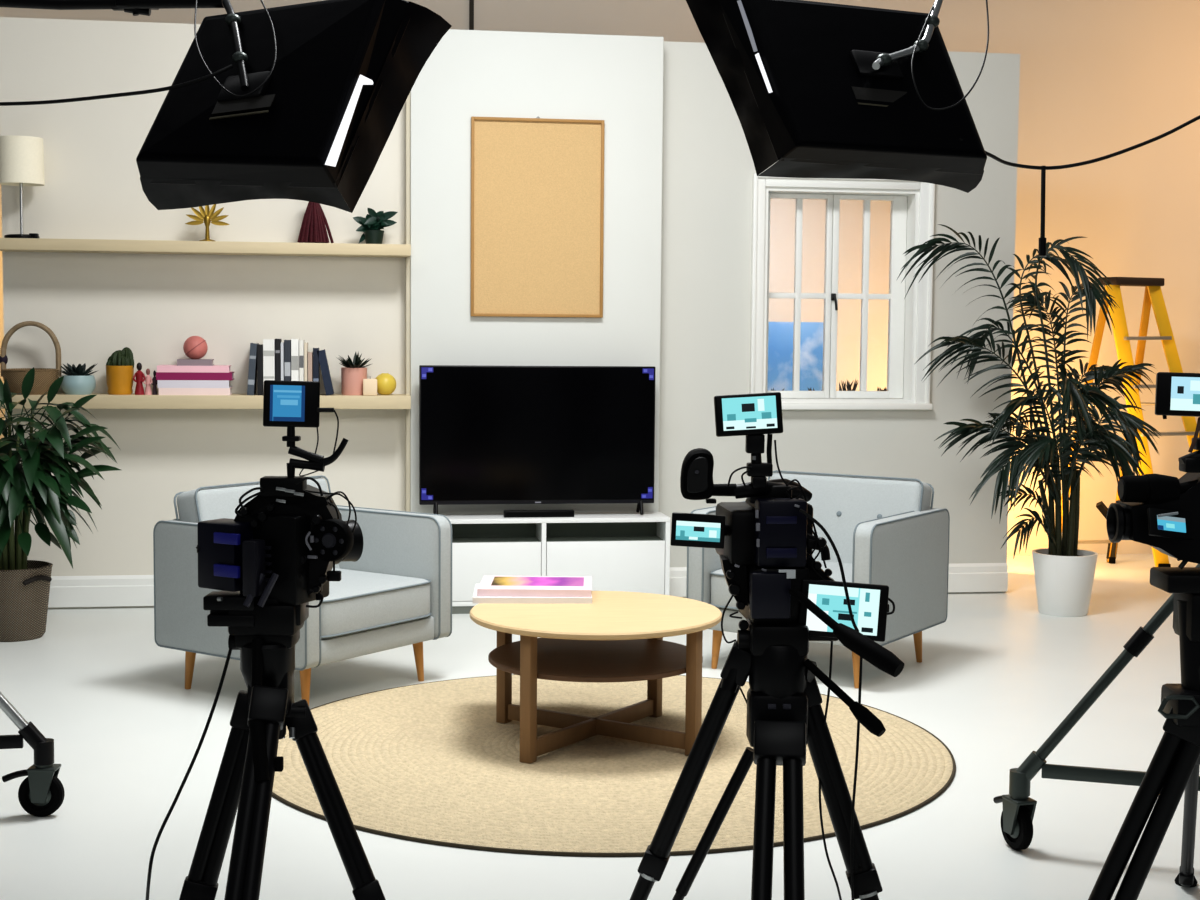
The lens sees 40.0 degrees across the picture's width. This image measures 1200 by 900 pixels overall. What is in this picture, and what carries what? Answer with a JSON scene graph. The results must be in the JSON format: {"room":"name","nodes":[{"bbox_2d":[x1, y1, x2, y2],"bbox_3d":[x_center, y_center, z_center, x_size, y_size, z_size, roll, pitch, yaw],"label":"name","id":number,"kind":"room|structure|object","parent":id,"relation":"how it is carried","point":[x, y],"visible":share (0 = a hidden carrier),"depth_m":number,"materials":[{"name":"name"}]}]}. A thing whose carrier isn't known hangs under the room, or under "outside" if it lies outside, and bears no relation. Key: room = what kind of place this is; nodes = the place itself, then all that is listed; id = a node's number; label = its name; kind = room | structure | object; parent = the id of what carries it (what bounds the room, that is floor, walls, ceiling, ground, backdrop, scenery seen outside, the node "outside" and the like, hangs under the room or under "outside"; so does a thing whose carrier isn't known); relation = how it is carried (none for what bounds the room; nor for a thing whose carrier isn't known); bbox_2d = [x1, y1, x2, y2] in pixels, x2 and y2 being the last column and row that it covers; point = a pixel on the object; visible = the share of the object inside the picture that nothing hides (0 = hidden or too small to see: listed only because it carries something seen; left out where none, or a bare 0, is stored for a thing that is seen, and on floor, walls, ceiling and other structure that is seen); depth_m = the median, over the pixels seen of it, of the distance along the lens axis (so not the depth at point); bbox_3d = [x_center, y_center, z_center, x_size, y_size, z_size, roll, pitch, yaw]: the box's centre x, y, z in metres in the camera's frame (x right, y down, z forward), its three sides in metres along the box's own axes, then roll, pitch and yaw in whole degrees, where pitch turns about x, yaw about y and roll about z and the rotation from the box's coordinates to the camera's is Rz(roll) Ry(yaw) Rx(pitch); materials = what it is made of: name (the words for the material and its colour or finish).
{"room":"studio","nodes":[
{"label":"studio","id":0,"kind":"room"},
{"bbox_2d":[0,17,1019,608],"bbox_3d":[-0.376,-0.702,9.060,5.544,3.080,0.080,0,4,-9],"label":"wall","id":1,"kind":"structure","parent":0,"point":[96,306],"depth_m":8.85,"materials":[{"name":"white paint"}]},
{"bbox_2d":[48,575,153,607],"bbox_3d":[-2.080,0.748,8.854,2.105,0.163,0.024,0,4,-9],"label":"baseboard","id":2,"kind":"structure","parent":1,"relation":"attached to","point":[109,590],"depth_m":8.76,"materials":[{"name":"white wood"}]},
{"bbox_2d":[0,238,410,257],"bbox_3d":[-2.047,-1.054,8.611,2.098,0.059,0.249,0,4,-9],"label":"wall shelf","id":3,"kind":"object","parent":1,"relation":"attached to","point":[6,244],"visible":0.88,"depth_m":8.50,"materials":[{"name":"brown wood"}]},
{"bbox_2d":[0,135,44,237],"bbox_3d":[-2.959,-1.336,8.436,0.229,0.513,0.229,0,4,-9],"label":"table lamp","id":4,"kind":"object","parent":3,"relation":"on","point":[21,157],"visible":0.87,"depth_m":8.33,"materials":[{"name":"fabric"}]},
{"bbox_2d":[29,233,38,237],"bbox_3d":[-2.890,-1.091,8.422,0.042,0.028,0.043,0,4,-9],"label":"box","id":5,"kind":"object","parent":3,"relation":"on","point":[33,235],"visible":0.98,"depth_m":8.40,"materials":[{"name":"black plastic"}]},
{"bbox_2d":[185,204,229,240],"bbox_3d":[-2.043,-1.192,8.586,0.229,0.220,0.084,0,4,-9],"label":"fan ornament","id":6,"kind":"object","parent":3,"relation":"on","point":[207,216],"visible":0.84,"depth_m":8.58,"materials":[{"name":"gold metal"}]},
{"bbox_2d":[297,202,333,242],"bbox_3d":[-1.494,-1.221,8.671,0.188,0.275,0.148,0,4,-9],"label":"tassel ornament","id":7,"kind":"object","parent":3,"relation":"on","point":[313,228],"visible":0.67,"depth_m":8.63,"materials":[{"name":"red fabric"}]},
{"bbox_2d":[353,208,397,243],"bbox_3d":[-1.190,-1.181,8.704,0.196,0.195,0.167,3,5,31],"label":"potted plant","id":8,"kind":"object","parent":3,"relation":"on","point":[371,225],"visible":0.98,"depth_m":8.69,"materials":[{"name":"green plant"}]},
{"bbox_2d":[0,393,410,408],"bbox_3d":[-2.054,-0.257,8.669,2.098,0.070,0.249,0,4,-9],"label":"wall shelf","id":9,"kind":"object","parent":1,"relation":"attached to","point":[101,400],"visible":0.61,"depth_m":8.54,"materials":[{"name":"brown wood"}]},
{"bbox_2d":[0,321,61,394],"bbox_3d":[-2.933,-0.476,8.504,0.290,0.376,0.290,2,4,18],"label":"wicker basket","id":10,"kind":"object","parent":9,"relation":"on","point":[44,378],"visible":0.94,"depth_m":8.46,"materials":[{"name":"wicker"}]},
{"bbox_2d":[2,368,58,394],"bbox_3d":[-2.934,-0.353,8.512,0.290,0.130,0.290,0,4,-9],"label":"bowl","id":11,"kind":"object","parent":10,"relation":"attached to","point":[44,378],"depth_m":8.41,"materials":[{"name":"wicker"}]},
{"bbox_2d":[60,363,98,394],"bbox_3d":[-2.703,-0.369,8.546,0.210,0.161,0.176,0,4,-9],"label":"pot","id":12,"kind":"object","parent":9,"relation":"on","point":[76,381],"visible":0.98,"depth_m":8.49,"materials":[{"name":"ceramic"}]},
{"bbox_2d":[61,375,95,394],"bbox_3d":[-2.703,-0.338,8.549,0.174,0.098,0.174,0,4,-9],"label":"bowl","id":13,"kind":"object","parent":12,"relation":"attached to","point":[71,384],"depth_m":8.48,"materials":[{"name":"teal ceramic"}]},
{"bbox_2d":[106,347,133,394],"bbox_3d":[-2.494,-0.412,8.575,0.145,0.245,0.142,0,4,-9],"label":"potted cactus","id":14,"kind":"object","parent":9,"relation":"on","point":[120,365],"visible":1,"depth_m":8.53,"materials":[{"name":"ceramic"}]},
{"bbox_2d":[133,363,145,394],"bbox_3d":[-2.388,-0.370,8.554,0.065,0.167,0.049,0,4,-9],"label":"figurine","id":15,"kind":"object","parent":9,"relation":"on","point":[139,390],"visible":1,"depth_m":8.54,"materials":[{"name":"red ceramic"}]},
{"bbox_2d":[143,369,152,394],"bbox_3d":[-2.344,-0.355,8.559,0.049,0.136,0.042,0,4,-9],"label":"figurine","id":16,"kind":"object","parent":9,"relation":"on","point":[148,380],"visible":1,"depth_m":8.55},
{"bbox_2d":[151,370,156,394],"bbox_3d":[-2.311,-0.350,8.562,0.034,0.126,0.035,0,4,-9],"label":"figurine","id":17,"kind":"object","parent":9,"relation":"on","point":[154,392],"visible":1,"depth_m":8.56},
{"bbox_2d":[159,387,232,394],"bbox_3d":[-2.116,-0.310,8.646,0.362,0.037,0.190,0,4,-9],"label":"book","id":18,"kind":"object","parent":9,"relation":"on","point":[162,391],"visible":0.89,"depth_m":8.55,"materials":[{"name":"paper"}]},
{"bbox_2d":[157,380,231,387],"bbox_3d":[-2.121,-0.348,8.642,0.362,0.040,0.190,0,4,-9],"label":"book","id":19,"kind":"object","parent":18,"relation":"on","point":[161,383],"visible":0.88,"depth_m":8.55,"materials":[{"name":"white paper"}]},
{"bbox_2d":[156,372,233,379],"bbox_3d":[-2.117,-0.388,8.640,0.384,0.040,0.190,0,4,-9],"label":"book","id":20,"kind":"object","parent":19,"relation":"on","point":[159,375],"visible":0.91,"depth_m":8.54,"materials":[{"name":"paper"}]},
{"bbox_2d":[157,365,231,372],"bbox_3d":[-2.121,-0.426,8.636,0.364,0.035,0.190,0,4,-9],"label":"book","id":21,"kind":"object","parent":20,"relation":"on","point":[160,368],"visible":0.98,"depth_m":8.55,"materials":[{"name":"pink paper"}]},
{"bbox_2d":[177,359,213,365],"bbox_3d":[-2.115,-0.459,8.635,0.178,0.032,0.130,0,4,-9],"label":"book","id":22,"kind":"object","parent":21,"relation":"on","point":[180,362],"visible":1,"depth_m":8.57,"materials":[{"name":"paper"}]},
{"bbox_2d":[183,336,207,358],"bbox_3d":[-2.115,-0.535,8.629,0.124,0.124,0.130,0,4,-9],"label":"ball","id":23,"kind":"object","parent":22,"relation":"on","point":[194,347],"visible":1,"depth_m":8.59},
{"bbox_2d":[247,343,258,394],"bbox_3d":[-1.827,-0.427,8.686,0.053,0.272,0.191,0,4,-9],"label":"book","id":24,"kind":"object","parent":9,"relation":"on","point":[252,373],"visible":0.99,"depth_m":8.59,"materials":[{"name":"paper"}]},
{"bbox_2d":[257,344,262,394],"bbox_3d":[-1.787,-0.424,8.693,0.027,0.264,0.190,0,4,-9],"label":"book","id":25,"kind":"object","parent":9,"relation":"on","point":[259,347],"visible":0.82,"depth_m":8.60,"materials":[{"name":"black paper"}]},
{"bbox_2d":[263,339,274,389],"bbox_3d":[-1.741,-0.438,8.698,0.058,0.292,0.191,0,4,-9],"label":"book","id":26,"kind":"object","parent":9,"relation":"on","point":[268,344],"visible":0.7,"depth_m":8.60,"materials":[{"name":"white paper"}]},
{"bbox_2d":[275,339,280,380],"bbox_3d":[-1.696,-0.439,8.705,0.025,0.295,0.191,0,4,-9],"label":"book","id":27,"kind":"object","parent":9,"relation":"on","point":[277,341],"visible":0.7,"depth_m":8.61,"materials":[{"name":"black paper"}]},
{"bbox_2d":[281,342,283,380],"bbox_3d":[-1.674,-0.430,8.709,0.014,0.276,0.190,0,4,-9],"label":"book","id":28,"kind":"object","parent":9,"relation":"on","point":[282,344],"visible":0.55,"depth_m":8.61,"materials":[{"name":"white paper"}]},
{"bbox_2d":[284,340,290,380],"bbox_3d":[-1.647,-0.437,8.713,0.032,0.289,0.191,0,4,-9],"label":"book","id":29,"kind":"object","parent":9,"relation":"on","point":[287,343],"visible":0.64,"depth_m":8.62,"materials":[{"name":"paper"}]},
{"bbox_2d":[291,339,299,380],"bbox_3d":[-1.609,-0.440,8.718,0.038,0.295,0.191,0,4,-9],"label":"book","id":30,"kind":"object","parent":9,"relation":"on","point":[294,342],"visible":0.69,"depth_m":8.62,"materials":[{"name":"white paper"}]},
{"bbox_2d":[299,340,304,380],"bbox_3d":[-1.576,-0.437,8.723,0.023,0.289,0.191,0,4,-9],"label":"book","id":31,"kind":"object","parent":9,"relation":"on","point":[301,342],"visible":0.69,"depth_m":8.63,"materials":[{"name":"white paper"}]},
{"bbox_2d":[304,342,307,380],"bbox_3d":[-1.554,-0.430,8.728,0.015,0.276,0.190,0,4,-9],"label":"book","id":32,"kind":"object","parent":9,"relation":"on","point":[305,343],"visible":0.64,"depth_m":8.63,"materials":[{"name":"beige paper"}]},
{"bbox_2d":[308,352,312,380],"bbox_3d":[-1.532,-0.406,8.733,0.022,0.226,0.190,0,4,-9],"label":"book","id":33,"kind":"object","parent":9,"relation":"on","point":[310,354],"visible":0.64,"depth_m":8.64,"materials":[{"name":"beige paper"}]},
{"bbox_2d":[313,348,318,381],"bbox_3d":[-1.502,-0.417,8.736,0.030,0.248,0.191,0,4,-9],"label":"book","id":34,"kind":"object","parent":9,"relation":"on","point":[315,355],"visible":0.67,"depth_m":8.64,"materials":[{"name":"paper"}]},
{"bbox_2d":[317,349,333,394],"bbox_3d":[-1.454,-0.413,8.744,0.086,0.240,0.190,0,4,-9],"label":"book","id":35,"kind":"object","parent":9,"relation":"on","point":[326,376],"visible":0.95,"depth_m":8.65,"materials":[{"name":"blue paper"}]},
{"bbox_2d":[339,352,370,394],"bbox_3d":[-1.303,-0.409,8.762,0.197,0.234,0.230,0,4,-9],"label":"pot","id":36,"kind":"object","parent":9,"relation":"on","point":[353,374],"visible":0.99,"depth_m":8.70,"materials":[{"name":"ceramic"}]},
{"bbox_2d":[363,379,376,395],"bbox_3d":[-1.212,-0.337,8.701,0.075,0.100,0.045,0,4,-9],"label":"candle","id":37,"kind":"object","parent":9,"relation":"on","point":[369,385],"visible":1,"depth_m":8.68,"materials":[{"name":"beige wax"}]},
{"bbox_2d":[375,373,395,394],"bbox_3d":[-1.146,-0.351,8.796,0.120,0.115,0.120,0,4,-9],"label":"ball","id":38,"kind":"object","parent":9,"relation":"on","point":[386,383],"visible":0.96,"depth_m":8.75,"materials":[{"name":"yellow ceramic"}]},
{"bbox_2d":[669,563,1007,596],"bbox_3d":[1.328,0.738,9.395,2.081,0.163,0.024,0,4,-9],"label":"baseboard","id":39,"kind":"structure","parent":1,"relation":"attached to","point":[962,577],"depth_m":9.51,"materials":[{"name":"white wood"}]},
{"bbox_2d":[750,173,934,409],"bbox_3d":[1.345,-0.888,9.360,1.069,1.308,0.260,0,4,-9],"label":"window","id":40,"kind":"structure","parent":1,"relation":"in","point":[912,202],"depth_m":9.38,"materials":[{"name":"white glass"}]},
{"bbox_2d":[410,29,663,513],"bbox_3d":[-0.355,-0.698,9.003,1.358,3.080,0.200,0,4,-9],"label":"wall","id":41,"kind":"structure","parent":0,"point":[617,80],"depth_m":8.85,"materials":[{"name":"white paint"}]},
{"bbox_2d":[406,93,409,511],"bbox_3d":[-1.031,-0.781,8.863,0.022,2.905,0.100,0,4,-9],"label":"trim","id":42,"kind":"structure","parent":41,"relation":"attached to","point":[408,97],"depth_m":8.81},
{"bbox_2d":[470,116,604,317],"bbox_3d":[-0.335,-1.250,8.848,0.714,1.070,0.029,0,4,-9],"label":"framed board","id":43,"kind":"object","parent":41,"relation":"attached to","point":[537,184],"visible":1,"depth_m":8.85,"materials":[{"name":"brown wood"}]},
{"bbox_2d":[0,554,1199,899],"bbox_3d":[-0.529,1.296,3.489,28.000,0.100,14.850,0,4,-9],"label":"floor","id":44,"kind":"structure","parent":0,"point":[994,680],"depth_m":5.75,"materials":[{"name":"paint"}]},
{"bbox_2d":[0,367,120,641],"bbox_3d":[-2.769,0.256,7.886,0.940,1.298,0.961,0,4,-9],"label":"potted plant","id":45,"kind":"object","parent":44,"relation":"on","point":[26,486],"visible":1,"depth_m":7.79,"materials":[{"name":"green plant"}]},
{"bbox_2d":[0,560,52,641],"bbox_3d":[-2.820,0.727,7.941,0.372,0.350,0.366,0,4,-9],"label":"woven basket","id":46,"kind":"object","parent":45,"relation":"attached to","point":[24,584],"depth_m":7.82,"materials":[{"name":"brown wicker"}]},
{"bbox_2d":[0,0,223,816],"bbox_3d":[-1.772,-0.110,4.920,1.321,2.475,0.898,0,4,-9],"label":"stand","id":47,"kind":"object","parent":44,"relation":"on","point":[40,794],"visible":1,"depth_m":5.01,"materials":[{"name":"metal"}]},
{"bbox_2d":[18,721,53,765],"bbox_3d":[-1.721,0.892,5.036,0.105,0.130,0.060,0,4,-9],"label":"socket","id":48,"kind":"object","parent":47,"relation":"attached to","point":[43,747],"depth_m":5.02,"materials":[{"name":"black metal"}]},
{"bbox_2d":[136,0,451,212],"bbox_3d":[-0.892,-0.990,4.691,0.783,0.633,0.639,1,4,12],"label":"light","id":49,"kind":"object","parent":47,"relation":"attached to","point":[317,130],"depth_m":4.57,"materials":[{"name":"black plastic"}]},
{"bbox_2d":[0,64,232,105],"bbox_3d":[-1.441,-1.021,4.620,0.912,0.086,0.075,2,4,19],"label":"power cable","id":50,"kind":"object","parent":49,"relation":"hanging from","point":[222,70],"visible":1,"depth_m":4.58,"materials":[{"name":"black rubber"}]},
{"bbox_2d":[179,603,385,899],"bbox_3d":[-0.849,0.799,4.054,0.454,0.811,0.548,4,5,38],"label":"tripod","id":51,"kind":"object","parent":44,"relation":"on","point":[261,714],"visible":0.96,"depth_m":4.14,"materials":[{"name":"black metal"}]},
{"bbox_2d":[146,648,231,899],"bbox_3d":[-1.062,0.858,4.069,0.174,0.703,0.326,2,4,17],"label":"cable","id":52,"kind":"object","parent":51,"relation":"hanging from","point":[230,649],"visible":1,"depth_m":4.11,"materials":[{"name":"black rubber"}]},
{"bbox_2d":[240,644,294,687],"bbox_3d":[-0.844,0.563,4.194,0.138,0.157,0.137,0,4,-9],"label":"bowl","id":53,"kind":"object","parent":51,"relation":"on","point":[276,662],"depth_m":4.14,"materials":[{"name":"black metal"}]},
{"bbox_2d":[196,476,362,626],"bbox_3d":[-0.809,0.251,4.218,0.426,0.374,0.259,-1,5,-25],"label":"video camera","id":54,"kind":"object","parent":51,"relation":"on","point":[282,546],"visible":0.98,"depth_m":4.15,"materials":[{"name":"black plastic"}]},
{"bbox_2d":[263,380,348,476],"bbox_3d":[-0.750,-0.051,4.204,0.215,0.254,0.066,0,4,-9],"label":"monitor","id":55,"kind":"object","parent":54,"relation":"on","point":[289,404],"visible":1,"depth_m":4.19,"materials":[{"name":"black plastic"}]},
{"bbox_2d":[153,475,451,704],"bbox_3d":[-1.234,0.566,6.916,0.866,0.849,0.880,3,5,34],"label":"armchair","id":56,"kind":"object","parent":44,"relation":"on","point":[398,593],"visible":0.48,"depth_m":6.76,"materials":[{"name":"grey fabric"}]},
{"bbox_2d":[321,568,429,638],"bbox_3d":[-1.158,0.620,6.868,0.660,0.172,0.700,3,5,34],"label":"seat cushion","id":57,"kind":"object","parent":56,"relation":"on","point":[366,602],"depth_m":6.72,"materials":[{"name":"grey fabric"}]},
{"bbox_2d":[440,512,669,613],"bbox_3d":[-0.253,0.604,8.869,1.225,0.505,0.276,0,4,-9],"label":"tv stand","id":58,"kind":"object","parent":44,"relation":"on","point":[621,551],"visible":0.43,"depth_m":8.78,"materials":[{"name":"white paint"}]},
{"bbox_2d":[419,365,655,514],"bbox_3d":[-0.334,-0.051,8.840,1.264,0.799,0.144,0,4,-9],"label":"television","id":59,"kind":"object","parent":58,"relation":"on","point":[488,434],"visible":0.99,"depth_m":8.80,"materials":[{"name":"black plastic"}]},
{"bbox_2d":[504,510,573,517],"bbox_3d":[-0.325,0.338,8.776,0.374,0.036,0.047,0,4,-9],"label":"bar","id":60,"kind":"object","parent":58,"relation":"on","point":[507,513],"visible":1,"depth_m":8.76,"materials":[{"name":"black plastic"}]},
{"bbox_2d":[506,512,572,515],"bbox_3d":[-0.321,0.340,8.754,0.354,0.020,0.003,0,4,-9],"label":"grille","id":61,"kind":"object","parent":60,"relation":"attached to","point":[507,513],"depth_m":8.75,"materials":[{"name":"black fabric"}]},
{"bbox_2d":[452,535,662,542],"bbox_3d":[-0.249,0.488,8.869,1.168,0.016,0.232,0,4,-9],"label":"shelf","id":62,"kind":"object","parent":58,"relation":"attached to","point":[455,538],"depth_m":8.88,"materials":[{"name":"white wood"}]},
{"bbox_2d":[272,674,955,856],"bbox_3d":[0.005,1.065,5.952,2.501,0.012,2.501,0,4,-4],"label":"round rug","id":63,"kind":"object","parent":44,"relation":"on","point":[429,762],"visible":0.67,"depth_m":5.55,"materials":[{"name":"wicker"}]},
{"bbox_2d":[470,591,721,763],"bbox_3d":[-0.017,0.818,6.017,0.916,0.470,0.916,0,4,-9],"label":"coffee table","id":64,"kind":"object","parent":63,"relation":"on","point":[617,637],"visible":0.95,"depth_m":5.86,"materials":[{"name":"brown wood"}]},
{"bbox_2d":[473,584,591,603],"bbox_3d":[-0.258,0.548,6.305,0.445,0.022,0.340,0,4,-2],"label":"book","id":65,"kind":"object","parent":64,"relation":"on","point":[488,600],"visible":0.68,"depth_m":6.14,"materials":[{"name":"paper"}]},
{"bbox_2d":[477,576,591,596],"bbox_3d":[-0.245,0.521,6.321,0.425,0.029,0.340,0,4,0],"label":"book","id":66,"kind":"object","parent":65,"relation":"on","point":[489,586],"visible":1,"depth_m":6.22,"materials":[{"name":"paper"}]},
{"bbox_2d":[491,577,583,585],"bbox_3d":[-0.237,0.505,6.349,0.350,0.001,0.220,0,4,0],"label":"print","id":67,"kind":"object","parent":66,"relation":"on","point":[495,581],"depth_m":6.34},
{"bbox_2d":[488,638,702,681],"bbox_3d":[-0.016,0.755,6.013,0.780,0.020,0.780,0,4,-9],"label":"shelf","id":68,"kind":"object","parent":64,"relation":"attached to","point":[568,660],"depth_m":5.90,"materials":[{"name":"brown wood"}]},
{"bbox_2d":[630,587,903,899],"bbox_3d":[0.461,0.773,3.926,0.581,0.904,0.770,-2,5,-26],"label":"tripod","id":69,"kind":"object","parent":44,"relation":"on","point":[785,715],"visible":0.99,"depth_m":3.93,"materials":[{"name":"black metal"}]},
{"bbox_2d":[671,440,858,642],"bbox_3d":[0.363,0.209,4.131,0.422,0.490,0.568,0,4,-9],"label":"video camera","id":70,"kind":"object","parent":69,"relation":"on","point":[764,543],"visible":0.94,"depth_m":3.96,"materials":[{"name":"black plastic"}]},
{"bbox_2d":[676,521,720,541],"bbox_3d":[0.236,0.196,3.971,0.108,0.050,0.001,1,4,8],"label":"screen","id":71,"kind":"object","parent":70,"relation":"attached to","point":[686,531],"depth_m":3.97,"materials":[{"name":"teal glass"}]},
{"bbox_2d":[714,392,782,488],"bbox_3d":[0.357,-0.024,3.992,0.167,0.233,0.049,0,4,-4],"label":"monitor","id":72,"kind":"object","parent":70,"relation":"on","point":[755,415],"visible":1,"depth_m":3.97,"materials":[{"name":"black plastic"}]},
{"bbox_2d":[749,646,807,698],"bbox_3d":[0.430,0.576,3.992,0.141,0.230,0.141,0,4,-9],"label":"bowl","id":73,"kind":"object","parent":69,"relation":"on","point":[775,672],"depth_m":3.93,"materials":[{"name":"black metal"}]},
{"bbox_2d":[819,641,841,899],"bbox_3d":[0.595,0.833,4.060,0.055,0.752,0.132,5,6,44],"label":"hanging cable","id":74,"kind":"object","parent":69,"relation":"hanging from","point":[831,646],"visible":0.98,"depth_m":4.02,"materials":[{"name":"black rubber"}]},
{"bbox_2d":[798,579,894,641],"bbox_3d":[0.592,0.384,3.967,0.232,0.151,0.070,1,4,6],"label":"monitor","id":75,"kind":"object","parent":69,"relation":"attached to","point":[869,602],"visible":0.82,"depth_m":3.94,"materials":[{"name":"black plastic"}]},
{"bbox_2d":[850,657,862,899],"bbox_3d":[0.638,0.827,4.063,0.019,0.766,0.198,2,4,16],"label":"hanging cable","id":76,"kind":"object","parent":75,"relation":"hanging from","point":[861,659],"visible":0.82,"depth_m":4.00,"materials":[{"name":"black rubber"}]},
{"bbox_2d":[767,322,822,390],"bbox_3d":[1.091,-0.033,10.506,0.600,1.560,0.431,0,4,-9],"label":"sky","id":77,"kind":"structure","parent":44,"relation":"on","point":[780,334],"depth_m":10.27,"materials":[{"name":"blue"}]},
{"bbox_2d":[686,470,949,687],"bbox_3d":[0.987,0.549,7.416,0.880,0.849,0.866,3,5,33],"label":"armchair","id":78,"kind":"object","parent":44,"relation":"on","point":[883,530],"visible":0.47,"depth_m":7.32,"materials":[{"name":"grey fabric"}]},
{"bbox_2d":[711,560,851,609],"bbox_3d":[0.936,0.603,7.343,0.700,0.172,0.660,3,5,33],"label":"seat cushion","id":79,"kind":"object","parent":78,"relation":"on","point":[720,594],"depth_m":7.23,"materials":[{"name":"grey fabric"}]},
{"bbox_2d":[839,379,857,390],"bbox_3d":[1.449,0.189,9.790,0.117,1.228,0.117,3,5,34],"label":"sprig","id":80,"kind":"object","parent":44,"relation":"on","point":[848,385],"visible":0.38,"depth_m":9.75,"materials":[{"name":"plant"}]},
{"bbox_2d":[897,224,1160,616],"bbox_3d":[2.332,-0.153,8.793,1.544,2.069,1.063,0,4,-9],"label":"potted palm","id":81,"kind":"object","parent":44,"relation":"on","point":[1064,573],"visible":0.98,"depth_m":8.75,"materials":[{"name":"green plant"}]},
{"bbox_2d":[1032,548,1097,616],"bbox_3d":[2.497,0.714,8.882,0.340,0.330,0.340,0,4,-9],"label":"pot","id":82,"kind":"object","parent":81,"relation":"attached to","point":[1064,577],"depth_m":8.76,"materials":[{"name":"white ceramic"}]},
{"bbox_2d":[993,564,1199,849],"bbox_3d":[1.695,-0.088,4.407,1.393,2.565,1.058,0,4,-9],"label":"stand","id":83,"kind":"object","parent":44,"relation":"on","point":[1017,815],"visible":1,"depth_m":4.74,"materials":[{"name":"metal"}]},
{"bbox_2d":[1009,751,1046,796],"bbox_3d":[1.240,0.936,4.782,0.103,0.131,0.059,2,4,18],"label":"socket","id":84,"kind":"object","parent":83,"relation":"attached to","point":[1020,778],"depth_m":4.76,"materials":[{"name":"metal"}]},
{"bbox_2d":[1061,277,1198,566],"bbox_3d":[3.523,-0.165,10.603,1.156,1.864,0.487,0,4,-9],"label":"stepladder","id":85,"kind":"object","parent":44,"relation":"on","point":[1153,295],"visible":0.53,"depth_m":10.44,"materials":[{"name":"yellow metal"}]},
{"bbox_2d":[1088,567,1199,899],"bbox_3d":[1.402,0.742,4.080,0.708,0.966,0.703,-1,4,-18],"label":"tripod","id":86,"kind":"object","parent":44,"relation":"on","point":[1173,769],"visible":1,"depth_m":3.81,"materials":[{"name":"black metal"}]},
{"bbox_2d":[1106,417,1199,568],"bbox_3d":[1.394,0.098,3.827,0.418,0.353,0.193,0,4,-9],"label":"video camera","id":87,"kind":"object","parent":86,"relation":"on","point":[1161,512],"visible":1,"depth_m":3.78,"materials":[{"name":"black plastic"}]},
{"bbox_2d":[1157,515,1185,532],"bbox_3d":[1.293,0.167,3.733,0.072,0.040,0.015,0,4,-9],"label":"screen","id":88,"kind":"object","parent":87,"relation":"attached to","point":[1165,523],"depth_m":3.73,"materials":[{"name":"blue glass"}]},
{"bbox_2d":[1155,372,1199,449],"bbox_3d":[1.372,-0.080,3.793,0.185,0.198,0.063,2,4,14],"label":"monitor","id":89,"kind":"object","parent":87,"relation":"on","point":[1177,394],"visible":0.95,"depth_m":3.77,"materials":[{"name":"black plastic"}]},
{"bbox_2d":[0,0,1199,555],"bbox_3d":[-1.594,-1.974,10.413,28.000,5.400,0.200,0,4,-9],"label":"wall","id":90,"kind":"structure","parent":0,"point":[1099,78],"depth_m":11.03,"materials":[{"name":"paint"}]},
{"bbox_2d":[469,0,473,29],"bbox_3d":[-0.814,-1.968,10.425,0.028,5.400,0.012,0,4,-9],"label":"trim","id":91,"kind":"structure","parent":90,"relation":"attached to","point":[471,2],"depth_m":10.36,"materials":[{"name":"black metal"}]},
{"bbox_2d":[686,0,988,192],"bbox_3d":[0.716,-1.040,4.666,0.851,0.604,0.662,0,4,-9],"label":"light","id":92,"kind":"object","parent":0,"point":[818,89],"depth_m":4.57,"materials":[{"name":"black plastic"}]},
{"bbox_2d":[960,115,1199,169],"bbox_3d":[1.392,-0.918,4.735,0.937,0.219,0.187,-1,4,-20],"label":"power cable","id":93,"kind":"object","parent":92,"relation":"hanging from","point":[996,158],"visible":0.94,"depth_m":4.79,"materials":[{"name":"black rubber"}]},
{"bbox_2d":[1038,166,1045,255],"bbox_3d":[1.287,-0.695,4.798,0.022,0.262,0.036,0,4,-9],"label":"cable","id":94,"kind":"object","parent":93,"relation":"hanging from","point":[1042,240],"visible":1,"depth_m":4.79,"materials":[{"name":"black plastic"}]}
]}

